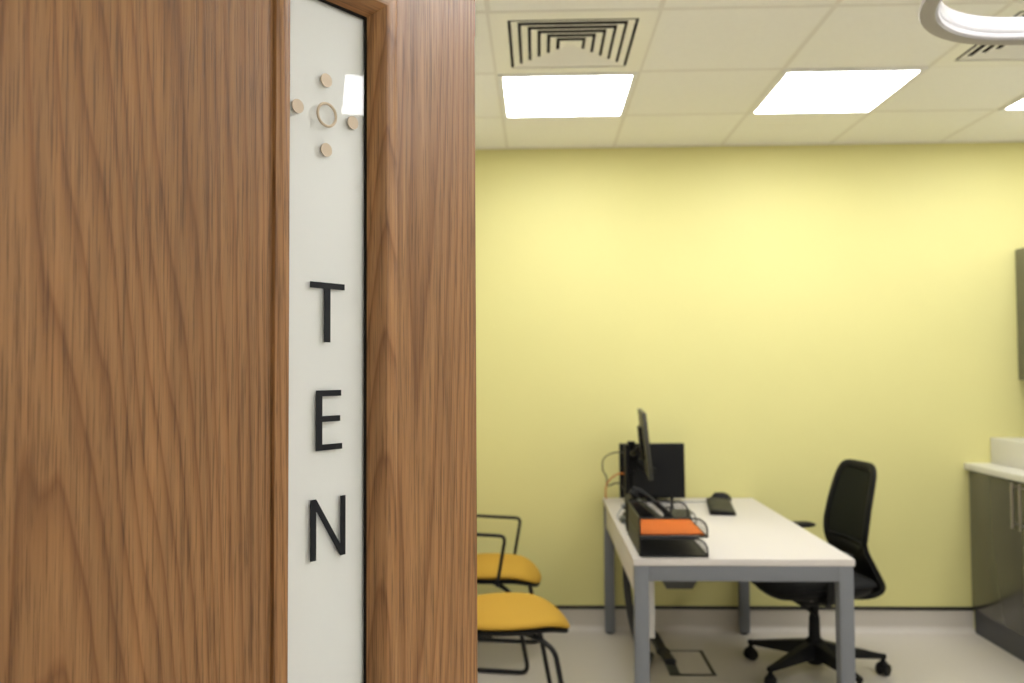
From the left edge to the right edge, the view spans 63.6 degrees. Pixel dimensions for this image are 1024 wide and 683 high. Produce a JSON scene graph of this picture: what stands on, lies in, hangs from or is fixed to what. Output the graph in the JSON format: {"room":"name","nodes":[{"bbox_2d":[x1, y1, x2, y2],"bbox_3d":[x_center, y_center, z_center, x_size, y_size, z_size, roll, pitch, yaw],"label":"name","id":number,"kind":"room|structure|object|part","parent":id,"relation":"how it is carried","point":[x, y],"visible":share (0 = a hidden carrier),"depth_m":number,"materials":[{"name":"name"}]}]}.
{"room":"examination room","nodes":[
{"label":"examination room","id":0,"kind":"room"},
{"bbox_2d":[475,142,1023,628],"bbox_3d":[1.267,0.188,4.639,3.860,2.810,0.100,0,-2,2],"label":"wall","id":1,"kind":"structure","parent":0,"point":[783,315],"depth_m":4.59,"materials":[{"name":"yellow paint"}]},
{"bbox_2d":[554,605,973,609],"bbox_3d":[0.979,1.465,4.550,3.072,0.018,0.007,0,-2,2],"label":"trim","id":2,"kind":"structure","parent":1,"relation":"attached to","point":[557,606],"depth_m":4.53,"materials":[{"name":"black"}]},
{"bbox_2d":[559,609,977,634],"bbox_3d":[0.978,1.532,4.528,3.072,0.118,0.047,0,-2,2],"label":"baseboard","id":3,"kind":"structure","parent":1,"relation":"attached to","point":[695,621],"depth_m":4.53,"materials":[{"name":"plastic"}]},
{"bbox_2d":[475,0,1023,147],"bbox_3d":[0.360,-1.216,1.347,5.238,0.017,6.618,0,-2,2],"label":"ceiling","id":4,"kind":"structure","parent":0,"point":[868,36],"depth_m":3.59,"materials":[{"name":"tile"}]},
{"bbox_2d":[498,72,637,117],"bbox_3d":[0.245,-1.118,3.780,0.592,0.008,0.592,0,-2,2],"label":"recessed light","id":5,"kind":"object","parent":4,"relation":"in","point":[602,94],"visible":1,"depth_m":3.74,"materials":[{"name":"white plastic"}]},
{"bbox_2d":[489,10,659,73],"bbox_3d":[0.225,-1.243,3.184,0.594,0.207,0.594,0,-2,2],"label":"ceiling vent","id":6,"kind":"object","parent":4,"relation":"in","point":[616,40],"visible":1,"depth_m":3.28,"materials":[{"name":"white metal"}]},
{"bbox_2d":[475,0,1023,149],"bbox_3d":[0.360,-1.208,1.346,5.250,0.006,6.630,0,-2,2],"label":"grid","id":7,"kind":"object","parent":4,"relation":"attached to","point":[836,4],"depth_m":3.45,"materials":[{"name":"silver metal"}]},
{"bbox_2d":[748,67,927,114],"bbox_3d":[1.444,-1.126,3.742,0.592,0.008,0.592,0,-2,2],"label":"recessed light","id":8,"kind":"object","parent":4,"relation":"in","point":[845,90],"visible":1,"depth_m":3.69,"materials":[{"name":"white plastic"}]},
{"bbox_2d":[918,0,1023,44],"bbox_3d":[1.364,-0.950,1.576,1.061,0.500,0.696,0,-2,2],"label":"lamp","id":9,"kind":"object","parent":4,"relation":"hanging from","point":[943,22],"visible":1,"depth_m":1.87,"materials":[{"name":"grey plastic"}]},
{"bbox_2d":[931,3,1023,66],"bbox_3d":[2.024,-1.254,3.127,0.594,0.207,0.594,0,-2,2],"label":"ceiling vent","id":10,"kind":"object","parent":4,"relation":"in","point":[962,55],"visible":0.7,"depth_m":3.33,"materials":[{"name":"white metal"}]},
{"bbox_2d":[998,95,1023,110],"bbox_3d":[2.643,-1.133,3.704,0.592,0.008,0.592,0,-2,2],"label":"recessed light","id":11,"kind":"object","parent":4,"relation":"in","point":[1018,104],"visible":1,"depth_m":3.94,"materials":[{"name":"white plastic"}]},
{"bbox_2d":[1007,99,1023,108],"bbox_3d":[2.643,-1.134,3.704,0.547,0.005,0.547,0,-2,2],"label":"diffuser","id":12,"kind":"object","parent":11,"relation":"attached to","point":[1018,104],"depth_m":3.92,"materials":[{"name":"white plastic"}]},
{"bbox_2d":[477,633,1023,682],"bbox_3d":[0.424,1.522,1.251,5.350,0.080,6.830,0,-2,2],"label":"floor","id":13,"kind":"structure","parent":0,"point":[583,657],"depth_m":4.08,"materials":[{"name":"plastic"}]},
{"bbox_2d":[477,514,541,674],"bbox_3d":[-0.138,1.168,4.175,0.572,0.833,0.501,-1,-2,9],"label":"chair","id":14,"kind":"object","parent":13,"relation":"on","point":[497,569],"visible":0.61,"depth_m":4.03,"materials":[{"name":"yellow fabric"}]},
{"bbox_3d":[-0.217,1.042,3.970,0.392,0.264,0.061,-1,-2,9],"label":"armrest","id":15,"kind":"part","parent":14,"relation":"part of","materials":[{"name":"black metal"}]},
{"bbox_3d":[-0.146,1.057,4.403,0.392,0.264,0.061,-1,-2,9],"label":"armrest","id":16,"kind":"part","parent":14,"relation":"part of","materials":[{"name":"black metal"}]},
{"bbox_3d":[-0.147,1.204,4.176,0.533,0.762,0.465,-1,-2,9],"label":"sled frame","id":17,"kind":"part","parent":14,"relation":"part of","materials":[{"name":"black metal"}]},
{"bbox_2d":[477,592,569,682],"bbox_3d":[-0.049,1.140,3.388,0.578,0.833,0.478,0,-2,-7],"label":"chair","id":18,"kind":"object","parent":13,"relation":"on","point":[504,614],"visible":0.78,"depth_m":3.26,"materials":[{"name":"yellow fabric"}]},
{"bbox_3d":[-0.059,1.176,3.386,0.533,0.762,0.465,0,-2,-7],"label":"sled frame","id":19,"kind":"part","parent":18,"relation":"part of","materials":[{"name":"black metal"}]},
{"bbox_2d":[622,565,653,663],"bbox_3d":[0.603,1.240,3.997,0.115,0.667,0.291,-1,-2,20],"label":"power cable","id":20,"kind":"object","parent":13,"relation":"on","point":[626,583],"visible":0.39,"depth_m":3.90,"materials":[{"name":"black plastic"}]},
{"bbox_2d":[663,650,716,675],"bbox_3d":[0.857,1.573,4.053,0.218,0.005,0.344,0,-2,2],"label":"floor hatch","id":21,"kind":"object","parent":13,"relation":"on","point":[688,662],"visible":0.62,"depth_m":4.01,"materials":[{"name":"black"}]},
{"bbox_2d":[650,631,675,664],"bbox_3d":[0.752,1.529,4.161,0.071,0.096,0.296,0,-2,-9],"label":"cable bundle","id":22,"kind":"object","parent":21,"relation":"on","point":[662,650],"visible":0.77,"depth_m":4.13,"materials":[{"name":"black plastic"}]},
{"bbox_3d":[0.874,1.574,4.053,0.149,0.003,0.314,0,-2,2],"label":"lid","id":23,"kind":"part","parent":21,"relation":"part of","materials":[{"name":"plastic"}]},
{"bbox_2d":[603,498,855,682],"bbox_3d":[0.891,1.202,3.810,0.820,0.730,1.480,0,-2,2],"label":"office desk","id":24,"kind":"object","parent":13,"relation":"on","point":[756,544],"visible":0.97,"depth_m":3.14,"materials":[{"name":"white laminate"}]},
{"bbox_3d":[0.534,1.238,4.530,0.053,0.696,0.041,0,-2,2],"label":"leg","id":25,"kind":"part","parent":24,"relation":"part of","materials":[{"name":"grey metal"}]},
{"bbox_2d":[605,473,623,498],"bbox_3d":[0.543,0.769,4.389,0.028,0.170,0.260,0,-2,-19],"label":"cable","id":26,"kind":"object","parent":24,"relation":"on","point":[617,473],"visible":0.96,"depth_m":4.43,"materials":[{"name":"orange plastic"}]},
{"bbox_3d":[0.498,0.925,3.818,0.018,0.118,1.328,0,-2,2],"label":"panel","id":27,"kind":"part","parent":24,"relation":"part of","materials":[{"name":"grey laminate"}]},
{"bbox_2d":[619,515,624,523],"bbox_3d":[0.526,0.827,3.839,0.048,0.026,0.076,0,-2,2],"label":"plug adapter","id":28,"kind":"object","parent":24,"relation":"on","point":[622,517],"visible":0.49,"depth_m":3.82,"materials":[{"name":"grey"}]},
{"bbox_2d":[621,441,656,508],"bbox_3d":[0.640,0.664,4.266,0.156,0.380,0.404,-1,-2,19],"label":"monitor stand","id":29,"kind":"object","parent":24,"relation":"on","point":[631,465],"visible":0.67,"depth_m":4.21,"materials":[{"name":"black plastic"}]},
{"bbox_2d":[602,452,623,489],"bbox_3d":[0.573,0.709,4.360,0.039,0.259,0.274,1,-2,-35],"label":"cable","id":30,"kind":"object","parent":29,"relation":"attached to","point":[612,452],"visible":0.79,"depth_m":4.43,"materials":[{"name":"black plastic"}]},
{"bbox_3d":[0.629,0.533,4.155,0.056,0.127,0.198,0,-2,-18],"label":"arm","id":31,"kind":"part","parent":29,"relation":"part of","materials":[{"name":"black plastic"}]},
{"bbox_2d":[637,408,652,480],"bbox_3d":[0.655,0.500,4.107,0.060,0.315,0.500,-1,-2,6],"label":"monitor","id":32,"kind":"object","parent":29,"relation":"attached to","point":[642,428],"visible":0.96,"depth_m":3.88,"materials":[{"name":"grey plastic"}]},
{"bbox_3d":[0.671,0.651,4.347,0.070,0.101,0.250,-2,-3,40],"label":"arm","id":33,"kind":"part","parent":29,"relation":"part of","materials":[{"name":"black plastic"}]},
{"bbox_2d":[619,443,684,500],"bbox_3d":[0.755,0.705,4.467,0.350,0.310,0.100,0,-2,1],"label":"monitor","id":34,"kind":"object","parent":29,"relation":"attached to","point":[668,459],"visible":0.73,"depth_m":4.44,"materials":[{"name":"black plastic"}]},
{"bbox_3d":[0.489,1.190,3.115,0.053,0.696,0.053,0,-2,2],"label":"leg","id":35,"kind":"part","parent":24,"relation":"part of","materials":[{"name":"grey metal"}]},
{"bbox_2d":[625,486,672,531],"bbox_3d":[0.613,0.735,3.675,0.213,0.197,0.217,-1,-2,6],"label":"desk phone","id":36,"kind":"object","parent":24,"relation":"on","point":[634,493],"visible":0.39,"depth_m":3.62,"materials":[{"name":"black plastic"}]},
{"bbox_3d":[0.570,1.042,3.550,0.043,0.365,0.300,0,-2,2],"label":"hanging panel","id":37,"kind":"part","parent":24,"relation":"part of","materials":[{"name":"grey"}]},
{"bbox_2d":[628,519,708,556],"bbox_3d":[0.617,0.784,3.317,0.261,0.073,0.407,0,-2,2],"label":"tray","id":38,"kind":"object","parent":24,"relation":"on","point":[645,547],"visible":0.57,"depth_m":3.16,"materials":[{"name":"grey"}]},
{"bbox_2d":[627,501,707,537],"bbox_3d":[0.616,0.710,3.320,0.261,0.077,0.407,0,-2,2],"label":"tray","id":39,"kind":"object","parent":38,"relation":"on","point":[634,518],"visible":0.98,"depth_m":3.12,"materials":[{"name":"grey metal"}]},
{"bbox_2d":[642,535,698,535],"bbox_3d":[0.603,0.740,3.274,0.218,0.004,0.290,0,-2,2],"label":"paper stack","id":40,"kind":"object","parent":39,"relation":"in","point":[642,535],"visible":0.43,"depth_m":3.13,"materials":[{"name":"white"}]},
{"bbox_2d":[642,519,703,534],"bbox_3d":[0.612,0.735,3.282,0.237,0.006,0.314,0,-2,2],"label":"folder","id":41,"kind":"object","parent":40,"relation":"on","point":[656,523],"visible":0.55,"depth_m":3.27,"materials":[{"name":"orange paper"}]},
{"bbox_2d":[670,496,673,510],"bbox_3d":[0.776,0.797,4.013,0.024,0.095,0.023,0,-2,2],"label":"microphone","id":42,"kind":"object","parent":24,"relation":"on","point":[671,497],"visible":0.52,"depth_m":4.01,"materials":[{"name":"black plastic"}]},
{"bbox_2d":[662,581,696,588],"bbox_3d":[0.692,0.943,3.460,0.145,0.125,0.220,0,-2,2],"label":"cable tray","id":43,"kind":"object","parent":24,"relation":"on","point":[668,584],"depth_m":3.35,"materials":[{"name":"grey metal"}]},
{"bbox_2d":[667,507,696,523],"bbox_3d":[0.778,0.803,3.816,0.136,0.070,0.178,-1,-2,8],"label":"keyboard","id":44,"kind":"object","parent":24,"relation":"on","point":[671,509],"visible":0.41,"depth_m":3.80,"materials":[{"name":"grey plastic"}]},
{"bbox_2d":[706,497,735,515],"bbox_3d":[1.060,0.835,4.197,0.124,0.029,0.400,-1,-2,11],"label":"keyboard","id":45,"kind":"object","parent":24,"relation":"on","point":[716,506],"visible":1,"depth_m":4.11,"materials":[{"name":"black plastic"}]},
{"bbox_2d":[711,492,731,500],"bbox_3d":[1.131,0.837,4.476,0.112,0.042,0.068,-1,-2,17],"label":"computer mouse","id":46,"kind":"object","parent":24,"relation":"on","point":[718,494],"visible":0.52,"depth_m":4.45,"materials":[{"name":"black plastic"}]},
{"bbox_3d":[0.904,0.893,3.818,0.782,0.058,1.464,0,-2,2],"label":"rail frame","id":47,"kind":"part","parent":24,"relation":"part of","materials":[{"name":"grey metal"}]},
{"bbox_3d":[1.262,1.233,4.507,0.053,0.696,0.041,0,-2,2],"label":"leg","id":48,"kind":"part","parent":24,"relation":"part of","materials":[{"name":"grey metal"}]},
{"bbox_3d":[1.248,1.185,3.091,0.053,0.696,0.053,0,-2,2],"label":"leg","id":49,"kind":"part","parent":24,"relation":"part of","materials":[{"name":"grey metal"}]},
{"bbox_2d":[743,459,891,682],"bbox_3d":[1.441,1.069,3.896,0.663,0.995,0.653,0,-2,-8],"label":"office chair","id":50,"kind":"object","parent":13,"relation":"on","point":[849,503],"visible":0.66,"depth_m":3.87,"materials":[{"name":"black plastic"}]},
{"bbox_3d":[1.412,1.119,3.909,0.510,0.075,0.490,0,-2,-8],"label":"seat","id":51,"kind":"part","parent":50,"relation":"part of","materials":[{"name":"black fabric"}]},
{"bbox_3d":[1.397,1.070,3.665,0.042,0.216,0.084,0,-2,-17],"label":"armrest post","id":52,"kind":"part","parent":50,"relation":"part of","materials":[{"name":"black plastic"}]},
{"bbox_3d":[1.631,0.778,3.952,0.116,0.410,0.386,0,-2,-8],"label":"frame","id":53,"kind":"part","parent":50,"relation":"part of","materials":[{"name":"black plastic"}]},
{"bbox_2d":[969,471,1023,661],"bbox_3d":[2.767,1.123,4.008,0.630,0.882,0.976,0,-2,2],"label":"base cabinet","id":54,"kind":"object","parent":13,"relation":"on","point":[996,503],"visible":0.94,"depth_m":4.24,"materials":[{"name":"grey laminate"}]},
{"bbox_3d":[2.468,0.806,4.062,0.033,0.222,0.011,0,-2,2],"label":"handle","id":55,"kind":"part","parent":54,"relation":"part of","materials":[{"name":"silver metal"}]},
{"bbox_3d":[2.466,0.804,3.996,0.033,0.222,0.011,0,-2,2],"label":"handle","id":56,"kind":"part","parent":54,"relation":"part of","materials":[{"name":"silver metal"}]},
{"bbox_3d":[2.486,1.053,3.775,0.020,0.744,0.486,0,-2,2],"label":"cabinet door","id":57,"kind":"part","parent":54,"relation":"part of","materials":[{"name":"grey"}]},
{"bbox_3d":[2.734,1.087,2.949,0.630,0.882,1.138,0,-2,2],"label":"base cabinet","id":58,"kind":"object","parent":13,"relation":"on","visible":0},
{"bbox_2d":[964,463,1023,482],"bbox_3d":[2.754,0.644,3.459,0.619,0.035,2.129,0,-2,2],"label":"countertop","id":59,"kind":"structure","parent":58,"relation":"on","point":[1002,471],"depth_m":4.27,"materials":[{"name":"white"}]},
{"bbox_2d":[990,437,1023,468],"bbox_3d":[2.826,0.557,3.460,0.474,0.138,2.129,0,-2,2],"label":"box","id":60,"kind":"object","parent":59,"relation":"on","point":[1007,451],"visible":1,"depth_m":4.37,"materials":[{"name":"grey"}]},
{"bbox_3d":[-0.718,0.085,1.336,0.100,2.810,6.630,0,-2,2],"label":"wall","id":61,"kind":"structure","parent":0,"visible":0},
{"bbox_2d":[0,0,477,682],"bbox_3d":[-0.363,0.443,0.783,0.064,2.037,0.936,-2,-3,39],"label":"door","id":62,"kind":"structure","parent":61,"relation":"in","point":[238,442],"depth_m":0.85,"materials":[{"name":"brown wood"}]},
{"bbox_3d":[3.040,0.061,1.218,0.100,2.810,6.630,0,-2,2],"label":"wall","id":63,"kind":"structure","parent":0,"visible":0},
{"bbox_2d":[1015,248,1023,379],"bbox_3d":[2.924,-0.159,4.244,0.316,0.718,0.592,0,-2,2],"label":"upper cabinet","id":64,"kind":"object","parent":63,"relation":"attached to","point":[1019,253],"visible":1,"depth_m":4.51,"materials":[{"name":"grey"}]}
]}

